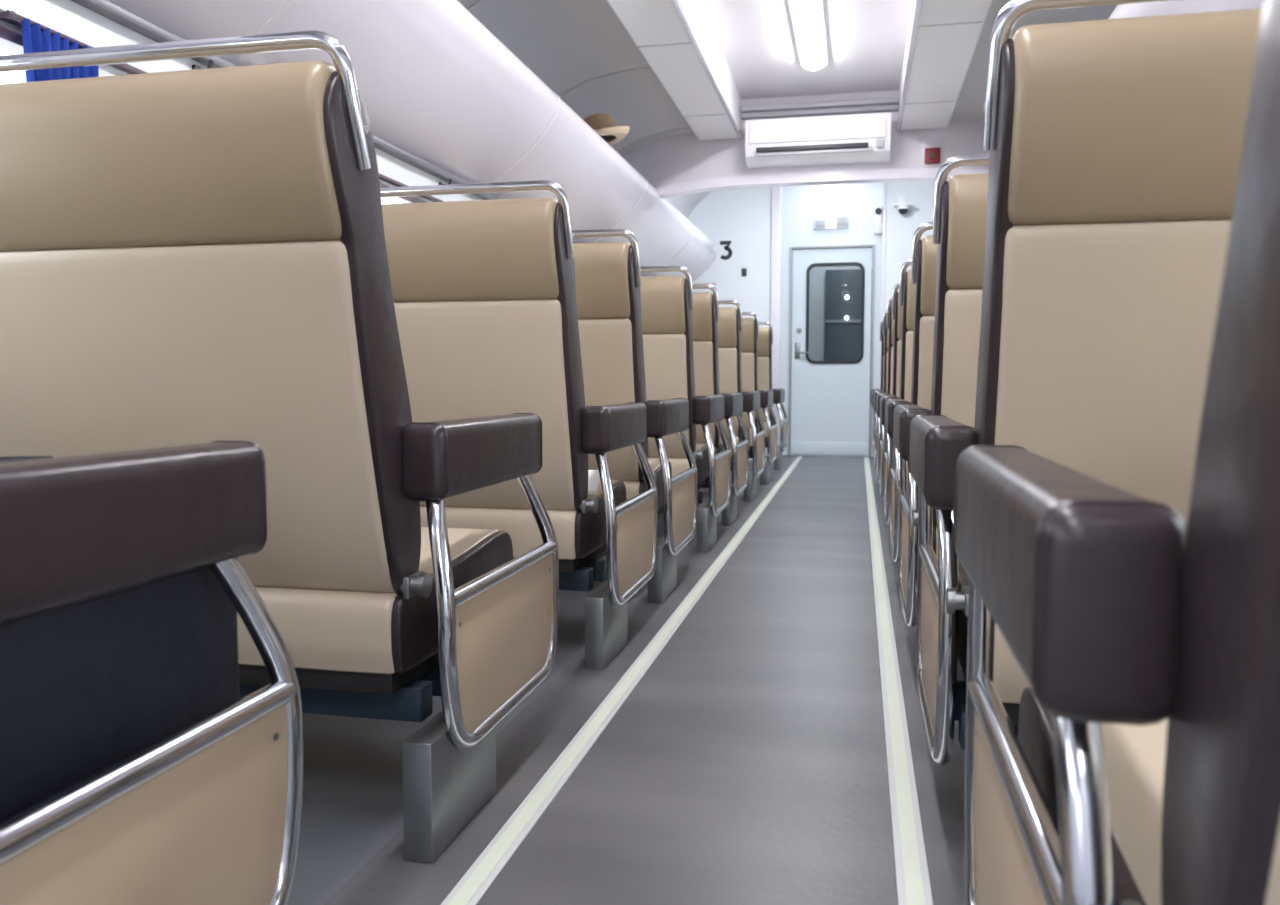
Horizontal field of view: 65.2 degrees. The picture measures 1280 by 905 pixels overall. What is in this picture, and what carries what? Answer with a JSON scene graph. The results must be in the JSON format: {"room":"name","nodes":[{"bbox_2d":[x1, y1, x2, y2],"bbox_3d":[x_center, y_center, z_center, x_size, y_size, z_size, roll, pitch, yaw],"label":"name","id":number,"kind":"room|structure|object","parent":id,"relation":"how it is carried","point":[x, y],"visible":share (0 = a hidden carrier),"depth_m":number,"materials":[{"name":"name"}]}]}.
{"room":"transit interior","nodes":[
{"label":"transit interior","id":0,"kind":"room"},
{"bbox_2d":[0,0,482,201],"bbox_3d":[-0.666,-0.927,4.696,0.080,2.720,15.800,1,4,12],"label":"wall","id":1,"kind":"structure","parent":0,"point":[69,18],"depth_m":2.20,"materials":[{"name":"white"}]},
{"bbox_2d":[0,24,25,83],"bbox_3d":[-1.320,-0.514,1.585,0.055,0.559,1.140,1,4,12],"label":"window","id":2,"kind":"structure","parent":1,"relation":"in","point":[11,41],"depth_m":1.96,"materials":[{"name":"grey"}]},
{"bbox_2d":[0,10,98,81],"bbox_3d":[-1.180,-0.513,2.029,0.059,0.660,0.245,1,4,12],"label":"curtain","id":3,"kind":"object","parent":1,"relation":"hanging from","point":[36,37],"visible":0.12,"depth_m":1.97,"materials":[{"name":"blue fabric"}]},
{"bbox_2d":[192,59,213,69],"bbox_3d":[-1.079,-0.942,2.476,0.053,0.057,0.024,1,4,12],"label":"coat hook","id":4,"kind":"object","parent":1,"relation":"attached to","point":[210,64],"visible":0.33,"depth_m":2.47,"materials":[{"name":"grey metal"}]},
{"bbox_2d":[0,9,443,201],"bbox_3d":[-0.964,-0.920,3.079,0.022,0.012,12.520,1,4,12],"label":"trim","id":5,"kind":"structure","parent":1,"relation":"attached to","point":[124,67],"depth_m":2.25,"materials":[{"name":"grey"}]},
{"bbox_2d":[71,0,649,275],"bbox_3d":[-0.958,-1.026,3.070,0.035,0.024,12.520,1,4,12],"label":"trim","id":6,"kind":"structure","parent":1,"relation":"attached to","point":[105,8],"depth_m":2.35,"materials":[{"name":"grey metal"}]},
{"bbox_2d":[380,182,426,203],"bbox_3d":[-0.937,-0.639,3.339,0.055,0.559,1.140,1,4,12],"label":"window","id":7,"kind":"structure","parent":1,"relation":"in","point":[404,199],"depth_m":3.62,"materials":[{"name":"grey"}]},
{"bbox_2d":[108,0,717,281],"bbox_3d":[-0.794,-1.238,3.019,0.362,0.393,12.500,1,4,12],"label":"luggage rack","id":8,"kind":"object","parent":1,"relation":"attached to","point":[434,83],"visible":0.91,"depth_m":3.55,"materials":[{"name":"white plastic"}]},
{"bbox_2d":[584,113,629,145],"bbox_3d":[-0.206,-1.661,5.136,0.305,0.144,0.346,-1,4,-9],"label":"straw hat","id":9,"kind":"object","parent":8,"relation":"on","point":[603,124],"visible":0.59,"depth_m":5.05,"materials":[{"name":"brown wicker"}]},
{"bbox_2d":[439,179,451,184],"bbox_3d":[-0.762,-1.046,3.929,0.053,0.057,0.024,1,4,12],"label":"coat hook","id":10,"kind":"object","parent":1,"relation":"attached to","point":[450,180],"visible":0.35,"depth_m":3.92,"materials":[{"name":"grey metal"}]},
{"bbox_2d":[467,0,485,11],"bbox_3d":[-0.482,-1.681,3.831,0.619,0.296,0.018,1,4,12],"label":"trim","id":11,"kind":"structure","parent":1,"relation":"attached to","point":[479,2],"depth_m":3.86,"materials":[{"name":"grey"}]},
{"bbox_2d":[559,67,651,97],"bbox_3d":[-0.223,-1.766,5.021,0.619,0.296,0.018,1,4,12],"label":"trim","id":12,"kind":"structure","parent":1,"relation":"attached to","point":[643,68],"depth_m":5.00,"materials":[{"name":"grey"}]},
{"bbox_2d":[616,128,690,151],"bbox_3d":[0.036,-1.851,6.210,0.619,0.296,0.018,1,4,12],"label":"trim","id":13,"kind":"structure","parent":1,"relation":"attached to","point":[682,128],"depth_m":6.19,"materials":[{"name":"grey"}]},
{"bbox_2d":[458,0,712,217],"bbox_3d":[-0.477,-1.792,2.910,1.020,0.700,12.520,1,4,12],"label":"ceiling","id":14,"kind":"structure","parent":0,"point":[567,44],"depth_m":4.73,"materials":[{"name":"grey plastic"}]},
{"bbox_2d":[286,449,965,904],"bbox_3d":[0.737,0.441,4.488,2.890,0.080,15.800,1,4,12],"label":"floor","id":15,"kind":"structure","parent":0,"point":[352,792],"depth_m":1.81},
{"bbox_2d":[0,440,302,904],"bbox_3d":[-0.943,0.066,0.838,1.035,1.181,0.718,1,4,12],"label":"seat","id":16,"kind":"object","parent":15,"relation":"on","point":[208,812],"visible":0.87,"depth_m":0.89,"materials":[{"name":"beige leather"}]},
{"bbox_2d":[0,456,239,822],"bbox_3d":[-0.689,0.154,0.929,0.425,0.291,0.423,1,4,12],"label":"bag","id":17,"kind":"object","parent":16,"relation":"on","point":[87,686],"visible":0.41,"depth_m":0.90,"materials":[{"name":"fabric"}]},
{"bbox_2d":[0,30,558,862],"bbox_3d":[-0.741,0.000,1.764,1.035,1.181,0.718,1,4,12],"label":"seat","id":18,"kind":"object","parent":15,"relation":"on","point":[197,256],"visible":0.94,"depth_m":1.48,"materials":[{"name":"beige leather"}]},
{"bbox_2d":[239,652,437,693],"bbox_3d":[-0.763,0.336,1.889,0.878,0.036,0.490,1,4,12],"label":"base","id":19,"kind":"object","parent":18,"relation":"on","point":[311,675],"depth_m":1.58,"materials":[{"name":"black"}]},
{"bbox_2d":[237,527,499,674],"bbox_3d":[-0.762,0.242,1.883,0.896,0.162,0.529,1,4,12],"label":"seat cushion","id":20,"kind":"object","parent":18,"relation":"on","point":[331,619],"depth_m":1.56,"materials":[{"name":"beige leather"}]},
{"bbox_2d":[380,180,657,669],"bbox_3d":[-0.524,-0.071,2.758,1.035,1.181,0.718,1,4,12],"label":"seat","id":21,"kind":"object","parent":15,"relation":"on","point":[484,291],"visible":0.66,"depth_m":2.45,"materials":[{"name":"beige leather"}]},
{"bbox_2d":[420,480,616,559],"bbox_3d":[-0.545,0.171,2.877,0.896,0.162,0.529,1,4,12],"label":"seat cushion","id":22,"kind":"object","parent":21,"relation":"on","point":[579,535],"depth_m":2.57,"materials":[{"name":"beige leather"}]},
{"bbox_2d":[559,543,605,571],"bbox_3d":[-0.546,0.265,2.883,0.878,0.036,0.490,1,4,12],"label":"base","id":23,"kind":"object","parent":21,"relation":"on","point":[568,562],"depth_m":2.59,"materials":[{"name":"black"}]},
{"bbox_2d":[588,470,599,493],"bbox_3d":[-0.149,0.082,2.787,0.070,0.058,0.109,0,4,7],"label":"folded paper","id":24,"kind":"object","parent":21,"relation":"on","point":[593,475],"visible":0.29,"depth_m":2.78,"materials":[{"name":"white paper"}]},
{"bbox_2d":[441,456,802,904],"bbox_3d":[0.152,0.487,3.203,0.047,0.006,13.040,1,4,12],"label":"floor stripe","id":25,"kind":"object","parent":15,"relation":"on","point":[480,876],"depth_m":1.90,"materials":[{"name":"beige plastic"}]},
{"bbox_2d":[571,229,697,603],"bbox_3d":[-0.362,-0.124,3.499,1.035,1.181,0.718,1,4,12],"label":"seat","id":26,"kind":"object","parent":15,"relation":"on","point":[607,274],"visible":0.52,"depth_m":3.18,"materials":[{"name":"beige leather"}]},
{"bbox_2d":[622,460,660,499],"bbox_3d":[-0.384,0.118,3.618,0.896,0.162,0.529,1,4,12],"label":"seat cushion","id":27,"kind":"object","parent":26,"relation":"on","point":[633,478],"depth_m":3.28,"materials":[{"name":"beige leather"}]},
{"bbox_2d":[658,506,663,514],"bbox_3d":[-0.385,0.212,3.623,0.878,0.036,0.490,1,4,12],"label":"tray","id":28,"kind":"object","parent":26,"relation":"on","point":[660,510],"depth_m":3.68,"materials":[{"name":"black plastic"}]},
{"bbox_2d":[324,456,964,904],"bbox_3d":[0.436,0.495,3.152,0.940,0.006,13.060,1,4,12],"label":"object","id":29,"kind":"structure","parent":15,"relation":"on","point":[747,763],"depth_m":1.91,"materials":[{"name":"grey rubber"}]},
{"bbox_2d":[640,266,730,551],"bbox_3d":[-0.148,-0.195,4.483,1.035,1.181,0.718,1,4,12],"label":"seat","id":30,"kind":"object","parent":15,"relation":"on","point":[666,301],"visible":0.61,"depth_m":4.17,"materials":[{"name":"beige leather"}]},
{"bbox_2d":[648,444,705,476],"bbox_3d":[-0.169,0.048,4.602,0.896,0.162,0.529,1,4,12],"label":"seat cushion","id":31,"kind":"object","parent":30,"relation":"on","point":[676,455],"depth_m":4.28,"materials":[{"name":"beige leather"}]},
{"bbox_2d":[698,480,704,487],"bbox_3d":[-0.170,0.142,4.608,0.878,0.036,0.490,1,4,12],"label":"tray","id":32,"kind":"object","parent":30,"relation":"on","point":[700,482],"depth_m":4.61,"materials":[{"name":"black plastic"}]},
{"bbox_2d":[692,284,748,524],"bbox_3d":[0.018,-0.249,5.244,1.035,1.181,0.718,1,4,12],"label":"seat","id":33,"kind":"object","parent":15,"relation":"on","point":[705,312],"visible":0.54,"depth_m":4.93,"materials":[{"name":"beige leather"}]},
{"bbox_2d":[718,300,764,501],"bbox_3d":[0.231,-0.319,6.218,1.035,1.181,0.718,1,4,12],"label":"seat","id":34,"kind":"object","parent":15,"relation":"on","point":[730,318],"visible":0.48,"depth_m":5.90,"materials":[{"name":"beige leather"}]},
{"bbox_2d":[741,312,776,484],"bbox_3d":[0.443,-0.389,7.193,1.035,1.181,0.718,1,4,12],"label":"seat","id":35,"kind":"object","parent":15,"relation":"on","point":[750,326],"visible":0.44,"depth_m":6.88,"materials":[{"name":"beige leather"}]},
{"bbox_2d":[750,428,751,445],"bbox_3d":[0.422,-0.146,7.312,0.896,0.162,0.529,1,4,12],"label":"seat cushion","id":36,"kind":"object","parent":35,"relation":"on","point":[750,428],"depth_m":6.97,"materials":[{"name":"beige leather"}]},
{"bbox_2d":[757,322,787,469],"bbox_3d":[0.692,-0.470,8.333,1.035,1.181,0.718,1,4,12],"label":"seat","id":37,"kind":"object","parent":15,"relation":"on","point":[765,340],"visible":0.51,"depth_m":8.02,"materials":[{"name":"beige leather"}]},
{"bbox_2d":[764,422,766,436],"bbox_3d":[0.670,-0.227,8.452,0.896,0.162,0.529,1,4,12],"label":"seat cushion","id":38,"kind":"object","parent":37,"relation":"on","point":[765,425],"depth_m":8.11,"materials":[{"name":"beige leather"}]},
{"bbox_2d":[870,319,884,458],"bbox_3d":[2.275,-0.415,7.568,1.035,1.181,0.791,1,4,12],"label":"seat","id":39,"kind":"object","parent":15,"relation":"on","point":[882,338],"visible":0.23,"depth_m":7.36,"materials":[{"name":"beige leather"}]},
{"bbox_2d":[871,310,888,468],"bbox_3d":[2.086,-0.353,6.700,1.035,1.181,0.791,1,4,12],"label":"seat","id":40,"kind":"object","parent":15,"relation":"on","point":[885,330],"visible":0.12,"depth_m":6.50,"materials":[{"name":"beige leather"}]},
{"bbox_2d":[873,298,893,481],"bbox_3d":[1.897,-0.291,5.833,1.035,1.181,0.791,1,4,12],"label":"seat","id":41,"kind":"object","parent":15,"relation":"on","point":[889,321],"visible":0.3,"depth_m":5.63,"materials":[{"name":"beige leather"}]},
{"bbox_2d":[876,282,901,499],"bbox_3d":[1.708,-0.229,4.965,1.035,1.181,0.791,1,4,12],"label":"seat","id":42,"kind":"object","parent":15,"relation":"on","point":[896,308],"visible":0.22,"depth_m":4.75,"materials":[{"name":"beige leather"}]},
{"bbox_2d":[879,259,914,523],"bbox_3d":[1.519,-0.167,4.098,1.035,1.181,0.791,1,4,12],"label":"seat","id":43,"kind":"object","parent":15,"relation":"on","point":[906,288],"visible":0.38,"depth_m":3.88,"materials":[{"name":"beige leather"}]},
{"bbox_2d":[864,457,932,904],"bbox_3d":[0.749,0.496,3.073,0.047,0.006,13.040,1,4,12],"label":"floor stripe","id":44,"kind":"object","parent":15,"relation":"on","point":[911,866],"depth_m":1.91,"materials":[{"name":"beige plastic"}]},
{"bbox_2d":[884,222,936,561],"bbox_3d":[1.329,-0.105,3.231,1.035,1.181,0.791,1,4,12],"label":"seat","id":45,"kind":"object","parent":15,"relation":"on","point":[924,252],"visible":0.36,"depth_m":3.01,"materials":[{"name":"beige leather"}]},
{"bbox_2d":[892,153,989,680],"bbox_3d":[1.140,-0.043,2.363,1.035,1.181,0.791,1,4,12],"label":"seat","id":46,"kind":"object","parent":15,"relation":"on","point":[960,202],"visible":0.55,"depth_m":2.13,"materials":[{"name":"beige leather"}]},
{"bbox_2d":[936,526,937,557],"bbox_3d":[1.179,0.203,2.432,0.926,0.162,0.529,1,4,12],"label":"seat cushion","id":47,"kind":"object","parent":46,"relation":"on","point":[936,526],"depth_m":2.28,"materials":[{"name":"beige leather"}]},
{"bbox_2d":[908,0,1261,763],"bbox_3d":[0.951,0.019,1.496,1.035,1.181,0.791,1,4,12],"label":"seat","id":48,"kind":"object","parent":15,"relation":"on","point":[1115,146],"visible":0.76,"depth_m":1.23,"materials":[{"name":"beige leather"}]},
{"bbox_2d":[1002,703,1019,724],"bbox_3d":[0.991,0.359,1.569,0.908,0.036,0.490,1,4,12],"label":"tray","id":49,"kind":"object","parent":48,"relation":"on","point":[1012,709],"depth_m":1.42,"materials":[{"name":"black plastic"}]},
{"bbox_2d":[994,625,1030,703],"bbox_3d":[0.990,0.265,1.564,0.926,0.162,0.529,1,4,12],"label":"seat cushion","id":50,"kind":"object","parent":48,"relation":"on","point":[1010,681],"depth_m":1.40,"materials":[{"name":"beige leather"}]},
{"bbox_2d":[953,0,1279,904],"bbox_3d":[0.752,0.084,0.582,1.035,1.181,0.836,1,4,12],"label":"seat","id":51,"kind":"object","parent":15,"relation":"on","point":[1142,766],"visible":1,"depth_m":0.52,"materials":[{"name":"beige leather"}]},
{"bbox_2d":[1100,718,1167,904],"bbox_3d":[0.796,0.329,0.672,0.926,0.162,0.529,1,4,12],"label":"seat cushion","id":52,"kind":"object","parent":51,"relation":"on","point":[1134,755],"depth_m":0.74,"materials":[{"name":"beige leather"}]},
{"bbox_2d":[607,0,742,139],"bbox_3d":[-0.529,-1.756,1.498,0.277,0.291,9.740,1,4,12],"label":"ceiling","id":53,"kind":"structure","parent":0,"point":[677,39],"depth_m":4.80,"materials":[{"name":"white plastic"}]},
{"bbox_2d":[790,341,791,448],"bbox_3d":[1.643,-0.878,10.813,0.200,1.650,0.500,1,4,12],"label":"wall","id":54,"kind":"structure","parent":0,"point":[791,341],"depth_m":10.56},
{"bbox_2d":[701,0,911,98],"bbox_3d":[0.060,-1.878,1.371,0.990,0.050,9.760,1,4,12],"label":"ceiling","id":55,"kind":"structure","parent":0,"point":[866,39],"depth_m":5.25,"materials":[{"name":"white plastic"}]},
{"bbox_2d":[788,0,827,69],"bbox_3d":[0.832,-2.079,4.923,0.150,0.054,1.220,1,4,12],"label":"ceiling lamp","id":56,"kind":"object","parent":55,"relation":"attached to","point":[807,16],"visible":1,"depth_m":4.91,"materials":[{"name":"white plastic"}]},
{"bbox_2d":[623,90,989,186],"bbox_3d":[1.138,-1.981,6.166,2.790,0.809,0.060,1,4,12],"label":"ceiling bulkhead","id":57,"kind":"structure","parent":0,"point":[687,158],"depth_m":6.21,"materials":[{"name":"white plastic"}]},
{"bbox_2d":[745,112,890,167],"bbox_3d":[1.074,-1.889,6.051,0.860,0.255,0.201,1,4,12],"label":"air conditioner","id":58,"kind":"object","parent":57,"relation":"attached to","point":[853,138],"visible":1,"depth_m":5.97,"materials":[{"name":"white plastic"}]},
{"bbox_2d":[740,97,898,119],"bbox_3d":[1.088,-2.095,6.092,0.948,0.060,0.090,1,4,12],"label":"trim","id":59,"kind":"structure","parent":57,"relation":"attached to","point":[876,104],"depth_m":6.07,"materials":[{"name":"grey plastic"}]},
{"bbox_2d":[654,168,988,198],"bbox_3d":[1.139,-1.646,6.195,2.790,0.161,0.110,1,4,12],"label":"trim","id":60,"kind":"structure","parent":57,"relation":"attached to","point":[903,174],"depth_m":6.18,"materials":[{"name":"white plastic"}]},
{"bbox_2d":[921,138,942,167],"bbox_3d":[1.751,-1.797,5.987,0.124,0.170,0.054,1,4,12],"label":"alarm box","id":61,"kind":"object","parent":57,"relation":"attached to","point":[932,149],"visible":0.93,"depth_m":5.99,"materials":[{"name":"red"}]},
{"bbox_2d":[687,181,934,459],"bbox_3d":[1.776,-1.251,9.157,2.790,2.630,0.540,1,4,12],"label":"wall","id":62,"kind":"structure","parent":0,"point":[741,216],"depth_m":9.00,"materials":[{"name":"white"}]},
{"bbox_2d":[720,241,731,259],"bbox_3d":[0.780,-1.830,9.054,0.112,0.171,0.004,1,4,12],"label":"number sign","id":63,"kind":"object","parent":62,"relation":"attached to","point":[727,243],"visible":1,"depth_m":9.05,"materials":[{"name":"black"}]},
{"bbox_2d":[742,268,746,275],"bbox_3d":[0.940,-1.628,9.030,0.044,0.070,0.012,1,4,12],"label":"wall switch","id":64,"kind":"object","parent":62,"relation":"attached to","point":[744,270],"visible":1,"depth_m":9.02,"materials":[{"name":"grey plastic"}]},
{"bbox_2d":[770,186,781,444],"bbox_3d":[1.220,-1.235,9.003,0.090,2.620,0.060,1,4,12],"label":"trim","id":65,"kind":"structure","parent":62,"relation":"attached to","point":[776,192],"depth_m":8.96,"materials":[{"name":"white plastic"}]},
{"bbox_2d":[782,455,872,457],"bbox_3d":[1.781,0.038,9.474,0.935,0.012,0.100,1,4,12],"label":"trim","id":66,"kind":"structure","parent":62,"relation":"attached to","point":[782,455],"depth_m":9.44,"materials":[{"name":"metal"}]},
{"bbox_2d":[880,182,886,383],"bbox_3d":[2.139,-1.221,8.807,0.030,2.620,0.032,1,4,12],"label":"trim","id":67,"kind":"structure","parent":62,"relation":"attached to","point":[884,183],"depth_m":8.76,"materials":[{"name":"white plastic"}]},
{"bbox_2d":[894,196,912,213],"bbox_3d":[2.277,-2.141,8.646,0.150,0.163,0.120,1,4,12],"label":"dome camera","id":68,"kind":"object","parent":62,"relation":"attached to","point":[903,206],"visible":1,"depth_m":8.61,"materials":[{"name":"white plastic"}]},
{"bbox_2d":[779,182,882,455],"bbox_3d":[1.800,-1.269,9.469,1.335,2.620,0.080,1,4,12],"label":"door surround","id":69,"kind":"structure","parent":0,"point":[800,204],"depth_m":9.38,"materials":[{"name":"white"}]},
{"bbox_2d":[790,248,871,455],"bbox_3d":[1.801,-0.940,9.451,0.733,1.951,0.120,1,4,12],"label":"door","id":70,"kind":"structure","parent":69,"relation":"in","point":[830,359],"depth_m":9.47,"materials":[{"name":"white"}]},
{"bbox_2d":[787,244,874,455],"bbox_3d":[1.801,-0.949,9.450,0.789,1.985,0.022,1,4,12],"label":"trim","id":71,"kind":"structure","parent":69,"relation":"attached to","point":[838,246],"depth_m":9.42,"materials":[{"name":"grey plastic"}]},
{"bbox_2d":[813,215,848,229],"bbox_3d":[1.785,-2.152,9.348,0.320,0.120,0.040,1,4,12],"label":"sign","id":72,"kind":"object","parent":69,"relation":"attached to","point":[838,221],"visible":1,"depth_m":9.33,"materials":[{"name":"white plastic"}]},
{"bbox_2d":[874,206,881,233],"bbox_3d":[2.202,-2.150,9.244,0.070,0.250,0.065,1,4,12],"label":"wall speaker","id":73,"kind":"object","parent":69,"relation":"attached to","point":[878,209],"visible":1,"depth_m":9.23,"materials":[{"name":"white plastic"}]},
{"bbox_2d":[896,0,991,130],"bbox_3d":[0.656,-1.737,1.241,0.297,0.291,9.740,1,4,12],"label":"ceiling","id":74,"kind":"structure","parent":0,"point":[942,38],"depth_m":4.68,"materials":[{"name":"white plastic"}]},
{"bbox_2d":[950,0,1116,121],"bbox_3d":[1.131,-1.507,1.164,0.670,0.320,9.760,1,4,12],"label":"ceiling","id":75,"kind":"structure","parent":0,"point":[969,106],"depth_m":4.57,"materials":[{"name":"grey plastic"}]},
{"bbox_3d":[2.167,-1.375,10.951,2.790,2.620,0.060,1,4,12],"label":"wall","id":76,"kind":"structure","parent":0,"visible":0},
{"bbox_2d":[869,283,871,439],"bbox_3d":[2.348,-1.026,10.847,0.680,1.900,0.115,1,4,12],"label":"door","id":77,"kind":"structure","parent":76,"relation":"in","point":[871,283],"depth_m":10.79,"materials":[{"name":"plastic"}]},
{"bbox_3d":[2.139,-0.884,4.087,0.080,2.720,15.800,1,4,12],"label":"wall","id":78,"kind":"structure","parent":0,"visible":0},
{"bbox_2d":[1108,0,1262,18],"bbox_3d":[1.563,-1.202,2.508,0.378,0.393,12.500,1,4,12],"label":"luggage rack","id":79,"kind":"object","parent":78,"relation":"attached to","point":[1178,6],"visible":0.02,"depth_m":2.82,"materials":[{"name":"white plastic"}]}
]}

